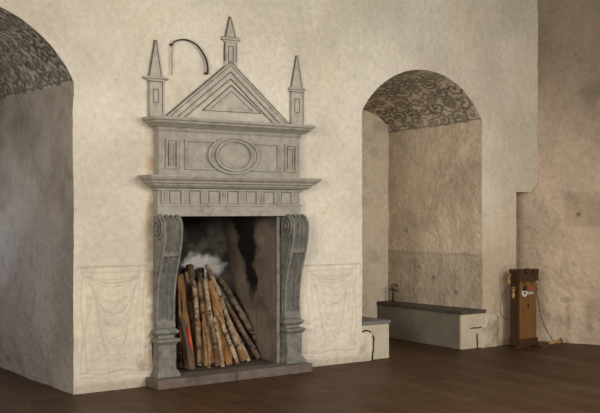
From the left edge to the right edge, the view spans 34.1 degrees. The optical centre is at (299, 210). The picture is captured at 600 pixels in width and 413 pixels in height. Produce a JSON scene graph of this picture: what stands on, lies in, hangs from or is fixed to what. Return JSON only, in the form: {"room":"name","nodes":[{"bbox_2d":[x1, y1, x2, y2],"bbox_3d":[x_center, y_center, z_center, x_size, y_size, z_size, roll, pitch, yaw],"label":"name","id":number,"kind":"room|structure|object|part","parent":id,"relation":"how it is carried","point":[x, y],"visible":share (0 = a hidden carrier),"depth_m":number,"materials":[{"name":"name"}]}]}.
{"room":"historic interior","nodes":[
{"label":"historic interior","id":0,"kind":"room"},
{"bbox_2d":[0,7,72,98],"bbox_3d":[-3.517,-1.451,8.850,2.123,0.657,2.362,0,0,-36],"label":"ceiling","id":1,"kind":"structure","parent":0,"point":[29,63],"depth_m":8.88,"materials":[{"name":"paint"}]},
{"bbox_2d":[0,82,73,393],"bbox_3d":[-3.509,0.240,8.855,2.152,2.780,2.377,0,0,-36],"label":"wall","id":2,"kind":"structure","parent":0,"point":[37,183],"depth_m":9.18,"materials":[{"name":"paint"}]},
{"bbox_2d":[0,0,537,394],"bbox_3d":[-1.833,-0.735,9.546,10.641,4.730,1.542,0,0,-36],"label":"wall","id":3,"kind":"structure","parent":0,"point":[488,48],"depth_m":10.18,"materials":[{"name":"paint"}]},
{"bbox_2d":[0,392,74,404],"bbox_3d":[-2.841,1.597,7.915,2.077,0.006,0.160,0,0,-36],"label":"trim","id":4,"kind":"structure","parent":3,"relation":"attached to","point":[59,395],"depth_m":8.30,"materials":[{"name":"brown wood"}]},
{"bbox_2d":[142,40,167,115],"bbox_3d":[-1.328,-1.210,8.958,0.244,0.717,0.049,0,0,-36],"label":"obelisk","id":5,"kind":"object","parent":3,"relation":"attached to","point":[154,79],"visible":0.91,"depth_m":8.95,"materials":[{"name":"grey stone"}]},
{"bbox_2d":[169,39,208,74],"bbox_3d":[-1.038,-1.433,9.159,0.402,0.346,0.057,0,0,-36],"label":"iron hook","id":6,"kind":"object","parent":3,"relation":"attached to","point":[171,44],"visible":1,"depth_m":9.17,"materials":[{"name":"metal"}]},
{"bbox_2d":[165,17,288,123],"bbox_3d":[-0.680,-1.363,9.423,1.455,1.021,0.048,0,0,-36],"label":"pediment","id":7,"kind":"object","parent":3,"relation":"attached to","point":[227,94],"visible":0.84,"depth_m":9.41,"materials":[{"name":"grey stone"}]},
{"bbox_3d":[-0.683,-1.148,9.428,1.452,0.592,0.036,0,0,-36],"label":"raking cornice","id":8,"kind":"part","parent":7,"relation":"part of","materials":[{"name":"grey stone"}]},
{"bbox_3d":[-0.685,-1.095,9.428,1.200,0.487,0.033,0,0,-36],"label":"raking cornice","id":9,"kind":"part","parent":7,"relation":"part of","materials":[{"name":"grey stone"}]},
{"bbox_2d":[288,55,305,124],"bbox_3d":[-0.037,-1.212,9.882,0.196,0.721,0.049,0,0,-36],"label":"obelisk","id":10,"kind":"object","parent":3,"relation":"attached to","point":[296,91],"visible":0.88,"depth_m":9.87,"materials":[{"name":"grey stone"}]},
{"bbox_2d":[481,314,498,347],"bbox_3d":[2.249,1.390,11.520,0.360,0.420,0.042,0,0,-36],"label":"baseboard","id":11,"kind":"structure","parent":3,"relation":"attached to","point":[490,331],"depth_m":11.51,"materials":[{"name":"paint"}]},
{"bbox_2d":[0,338,599,412],"bbox_3d":[2.509,1.660,5.694,20.000,0.120,16.200,0,0,-36],"label":"floor","id":12,"kind":"structure","parent":0,"point":[415,377],"depth_m":8.76,"materials":[{"name":"brown wood"}]},
{"bbox_2d":[138,115,321,389],"bbox_3d":[-0.867,0.374,9.654,1.892,2.452,1.090,0,0,-36],"label":"fireplace","id":13,"kind":"object","parent":12,"relation":"on","point":[226,192],"visible":0.76,"depth_m":9.50,"materials":[{"name":"stone"}]},
{"bbox_3d":[-1.178,-0.523,8.955,0.130,0.277,0.044,0,0,-36],"label":"panel moulding","id":14,"kind":"part","parent":13,"relation":"part of","materials":[{"name":"grey stone"}]},
{"bbox_2d":[177,276,183,368],"bbox_3d":[-1.175,1.082,9.543,0.044,0.864,0.418,0,0,-12],"label":"log","id":15,"kind":"object","parent":13,"relation":"on","point":[178,277],"visible":0.88,"depth_m":9.50,"materials":[{"name":"brown wood"}]},
{"bbox_2d":[181,289,186,311],"bbox_3d":[-1.155,1.156,9.849,0.071,0.719,0.285,0,0,-17],"label":"log","id":16,"kind":"object","parent":13,"relation":"on","point":[185,289],"visible":0.12,"depth_m":9.91,"materials":[{"name":"brown wood"}]},
{"bbox_2d":[182,300,187,368],"bbox_3d":[-1.120,1.195,9.489,0.046,0.639,0.307,0,0,-10],"label":"log","id":17,"kind":"object","parent":13,"relation":"on","point":[184,301],"visible":0.56,"depth_m":9.44,"materials":[{"name":"brown wood"}]},
{"bbox_2d":[178,317,193,370],"bbox_3d":[-1.082,1.270,9.344,0.078,0.497,0.254,0,0,-35],"label":"log","id":18,"kind":"object","parent":13,"relation":"on","point":[188,349],"visible":1,"depth_m":9.32,"materials":[{"name":"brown wood"}]},
{"bbox_2d":[179,274,195,365],"bbox_3d":[-1.113,1.069,9.637,0.052,0.888,0.330,0,0,-32],"label":"log","id":19,"kind":"object","parent":13,"relation":"on","point":[182,285],"visible":0.62,"depth_m":9.69,"materials":[{"name":"brown wood"}]},
{"bbox_2d":[184,272,195,357],"bbox_3d":[-1.079,1.061,9.740,0.048,0.902,0.318,0,0,-28],"label":"log","id":20,"kind":"object","parent":13,"relation":"on","point":[185,273],"visible":0.8,"depth_m":9.76,"materials":[{"name":"brown wood"}]},
{"bbox_2d":[186,264,193,333],"bbox_3d":[-1.077,1.028,9.844,0.084,0.977,0.362,0,0,-21],"label":"log","id":21,"kind":"object","parent":13,"relation":"on","point":[189,267],"visible":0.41,"depth_m":9.91,"materials":[{"name":"brown wood"}]},
{"bbox_2d":[187,327,194,368],"bbox_3d":[-1.037,1.310,9.343,0.118,0.398,0.031,0,0,43],"label":"stick","id":22,"kind":"object","parent":13,"relation":"on","point":[189,335],"visible":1,"depth_m":9.35,"materials":[{"name":"brown wood"}]},
{"bbox_2d":[191,280,201,366],"bbox_3d":[-1.013,1.104,9.623,0.072,0.824,0.368,0,0,-16],"label":"log","id":23,"kind":"object","parent":13,"relation":"on","point":[197,323],"visible":1,"depth_m":9.59,"materials":[{"name":"brown wood"}]},
{"bbox_2d":[196,285,203,363],"bbox_3d":[-1.013,1.133,9.779,0.053,0.759,0.305,0,0,-21],"label":"log","id":24,"kind":"object","parent":13,"relation":"on","point":[202,355],"visible":0.21,"depth_m":9.69,"materials":[{"name":"brown wood"}]},
{"bbox_3d":[-0.936,-0.523,9.128,0.325,0.277,0.044,0,0,-36],"label":"panel moulding","id":25,"kind":"part","parent":13,"relation":"part of","materials":[{"name":"grey stone"}]},
{"bbox_2d":[197,267,206,342],"bbox_3d":[-0.990,1.047,9.985,0.087,0.934,0.292,0,0,-19],"label":"log","id":26,"kind":"object","parent":13,"relation":"on","point":[200,271],"visible":0.28,"depth_m":10.04,"materials":[{"name":"brown wood"}]},
{"bbox_2d":[197,281,207,366],"bbox_3d":[-0.949,1.109,9.621,0.063,0.813,0.360,0,0,-18],"label":"log","id":27,"kind":"object","parent":13,"relation":"on","point":[199,283],"visible":0.84,"depth_m":9.62,"materials":[{"name":"brown wood"}]},
{"bbox_2d":[204,326,210,368],"bbox_3d":[-0.888,1.310,9.408,0.046,0.402,0.155,0,0,-22],"label":"log","id":28,"kind":"object","parent":13,"relation":"in","point":[205,327],"visible":1,"depth_m":9.37,"materials":[{"name":"brown wood"}]},
{"bbox_2d":[204,300,213,362],"bbox_3d":[-0.920,1.203,9.762,0.051,0.620,0.229,0,0,-31],"label":"log","id":29,"kind":"object","parent":13,"relation":"on","point":[212,356],"visible":0.41,"depth_m":9.75,"materials":[{"name":"brown wood"}]},
{"bbox_2d":[202,278,220,365],"bbox_3d":[-0.878,1.093,9.624,0.066,0.845,0.354,0,0,-32],"label":"log","id":30,"kind":"object","parent":13,"relation":"on","point":[204,281],"visible":1,"depth_m":9.58,"materials":[{"name":"brown wood"}]},
{"bbox_2d":[206,272,225,360],"bbox_3d":[-0.853,1.067,9.912,0.048,0.891,0.310,0,0,-41],"label":"log","id":31,"kind":"object","parent":13,"relation":"on","point":[208,279],"visible":0.42,"depth_m":9.89,"materials":[{"name":"brown wood"}]},
{"bbox_2d":[212,318,224,366],"bbox_3d":[-0.789,1.276,9.486,0.040,0.471,0.185,0,0,-40],"label":"log","id":32,"kind":"object","parent":13,"relation":"on","point":[219,342],"visible":1,"depth_m":9.46,"materials":[{"name":"brown wood"}]},
{"bbox_2d":[208,281,232,364],"bbox_3d":[-0.795,1.108,9.725,0.338,0.818,0.061,0,0,45],"label":"log","id":33,"kind":"object","parent":13,"relation":"on","point":[228,356],"visible":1,"depth_m":9.73,"materials":[{"name":"brown wood"}]},
{"bbox_2d":[205,264,245,361],"bbox_3d":[-0.753,1.028,9.900,0.495,0.983,0.073,0,0,30],"label":"log","id":34,"kind":"object","parent":13,"relation":"in","point":[230,328],"visible":0.88,"depth_m":9.85,"materials":[{"name":"brown wood"}]},
{"bbox_2d":[215,311,239,364],"bbox_3d":[-0.713,1.255,9.661,0.271,0.521,0.055,0,0,24],"label":"log","id":35,"kind":"object","parent":13,"relation":"on","point":[222,325],"visible":1,"depth_m":9.65,"materials":[{"name":"brown wood"}]},
{"bbox_3d":[-0.642,-0.791,9.314,1.786,0.122,0.246,0,0,-36],"label":"cornice","id":36,"kind":"part","parent":13,"relation":"part of","materials":[{"name":"grey stone"}]},
{"bbox_2d":[138,174,321,192],"bbox_3d":[-0.625,-0.255,9.317,1.892,0.140,0.260,0,0,-36],"label":"mantel shelf","id":37,"kind":"object","parent":13,"relation":"attached to","point":[159,183],"depth_m":9.22,"materials":[{"name":"grey stone"}]},
{"bbox_2d":[216,292,250,361],"bbox_3d":[-0.686,1.165,9.867,0.410,0.703,0.055,0,0,18],"label":"log","id":38,"kind":"object","parent":13,"relation":"on","point":[224,311],"visible":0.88,"depth_m":9.86,"materials":[{"name":"brown wood"}]},
{"bbox_2d":[217,277,256,343],"bbox_3d":[-0.591,1.103,10.134,0.558,0.843,0.078,0,0,9],"label":"log","id":39,"kind":"object","parent":13,"relation":"on","point":[222,282],"visible":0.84,"depth_m":10.12,"materials":[{"name":"brown wood"}]},
{"bbox_2d":[219,286,260,358],"bbox_3d":[-0.637,1.146,10.027,0.494,0.754,0.071,0,0,10],"label":"log","id":40,"kind":"object","parent":13,"relation":"in","point":[233,315],"visible":0.82,"depth_m":9.99,"materials":[{"name":"brown wood"}]},
{"bbox_2d":[228,312,253,357],"bbox_3d":[-0.696,1.152,10.070,0.445,0.734,0.060,0,0,4],"label":"log","id":41,"kind":"object","parent":13,"relation":"in","point":[249,352],"visible":0.34,"depth_m":10.04,"materials":[{"name":"brown wood"}]},
{"bbox_3d":[-0.345,-0.523,9.552,0.320,0.277,0.044,0,0,-36],"label":"panel moulding","id":42,"kind":"part","parent":13,"relation":"part of","materials":[{"name":"grey stone"}]},
{"bbox_3d":[-0.099,-0.523,9.728,0.145,0.277,0.044,0,0,-36],"label":"panel moulding","id":43,"kind":"part","parent":13,"relation":"part of","materials":[{"name":"grey stone"}]},
{"bbox_2d":[359,317,390,361],"bbox_3d":[0.368,1.391,11.095,0.437,0.418,1.524,0,0,-36],"label":"window bench","id":44,"kind":"object","parent":12,"relation":"on","point":[374,337],"visible":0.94,"depth_m":10.50,"materials":[{"name":"paint"}]},
{"bbox_3d":[0.386,1.198,11.109,0.393,0.033,1.522,0,0,-36],"label":"seat","id":45,"kind":"part","parent":44,"relation":"part of","materials":[{"name":"grey stone"}]},
{"bbox_2d":[377,300,485,349],"bbox_3d":[1.577,1.377,11.962,0.402,0.448,1.522,0,0,-36],"label":"window bench","id":46,"kind":"object","parent":12,"relation":"on","point":[460,328],"visible":0.94,"depth_m":11.64,"materials":[{"name":"paint"}]},
{"bbox_2d":[389,283,397,301],"bbox_3d":[1.200,1.038,12.456,0.171,0.230,0.076,0,0,-36],"label":"iron bracket","id":47,"kind":"object","parent":46,"relation":"on","point":[392,288],"visible":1,"depth_m":12.43,"materials":[{"name":"black metal"}]},
{"bbox_3d":[1.572,1.397,11.979,0.383,0.405,1.488,0,0,-36],"label":"seat","id":48,"kind":"part","parent":46,"relation":"part of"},
{"bbox_3d":[1.577,1.174,11.962,0.402,0.042,1.522,0,0,-36],"label":"seat","id":49,"kind":"part","parent":46,"relation":"part of","materials":[{"name":"grey stone"}]},
{"bbox_2d":[509,268,540,348],"bbox_3d":[2.639,1.143,11.509,0.507,0.915,0.275,0,0,-36],"label":"post","id":50,"kind":"object","parent":12,"relation":"on","point":[523,306],"visible":1,"depth_m":11.47,"materials":[{"name":"brown wood"}]},
{"bbox_2d":[506,273,511,284],"bbox_3d":[2.454,0.798,11.478,0.068,0.133,0.067,0,0,-36],"label":"handset","id":51,"kind":"object","parent":50,"relation":"hanging from","point":[507,274],"visible":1,"depth_m":11.46,"materials":[{"name":"brown wood"}]},
{"bbox_2d":[511,287,515,297],"bbox_3d":[2.493,0.954,11.420,0.068,0.133,0.067,0,0,-36],"label":"handset","id":52,"kind":"object","parent":50,"relation":"hanging from","point":[512,288],"visible":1,"depth_m":11.40,"materials":[{"name":"brown wood"}]},
{"bbox_3d":[2.680,1.157,11.503,0.283,0.685,0.022,0,0,-36],"label":"panel","id":53,"kind":"part","parent":50,"relation":"part of","materials":[{"name":"brown wood"}]},
{"bbox_2d":[523,284,532,290],"bbox_3d":[2.679,0.901,11.486,0.185,0.078,0.007,0,0,-36],"label":"picture","id":54,"kind":"object","parent":50,"relation":"on","point":[526,287],"depth_m":11.49},
{"bbox_2d":[536,294,553,340],"bbox_3d":[2.900,1.228,11.624,0.252,0.660,0.023,0,0,7],"label":"cord","id":55,"kind":"object","parent":50,"relation":"hanging from","point":[536,294],"visible":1,"depth_m":11.62,"materials":[{"name":"black rubber"}]},
{"bbox_2d":[548,338,562,344],"bbox_3d":[3.040,1.549,11.620,0.169,0.087,0.084,0,0,13],"label":"handset","id":56,"kind":"object","parent":12,"relation":"on","point":[559,341],"visible":1,"depth_m":11.59,"materials":[{"name":"brown wood"}]},
{"bbox_2d":[363,70,481,132],"bbox_3d":[0.964,-1.288,11.540,1.831,0.577,1.551,0,0,-36],"label":"ceiling","id":57,"kind":"structure","parent":0,"point":[412,99],"depth_m":11.71,"materials":[{"name":"paint"}]},
{"bbox_2d":[516,0,599,344],"bbox_3d":[4.006,-0.735,11.436,3.969,4.730,0.069,0,0,28],"label":"wall","id":58,"kind":"structure","parent":0,"point":[558,222],"depth_m":11.86,"materials":[{"name":"paint"}]}
]}

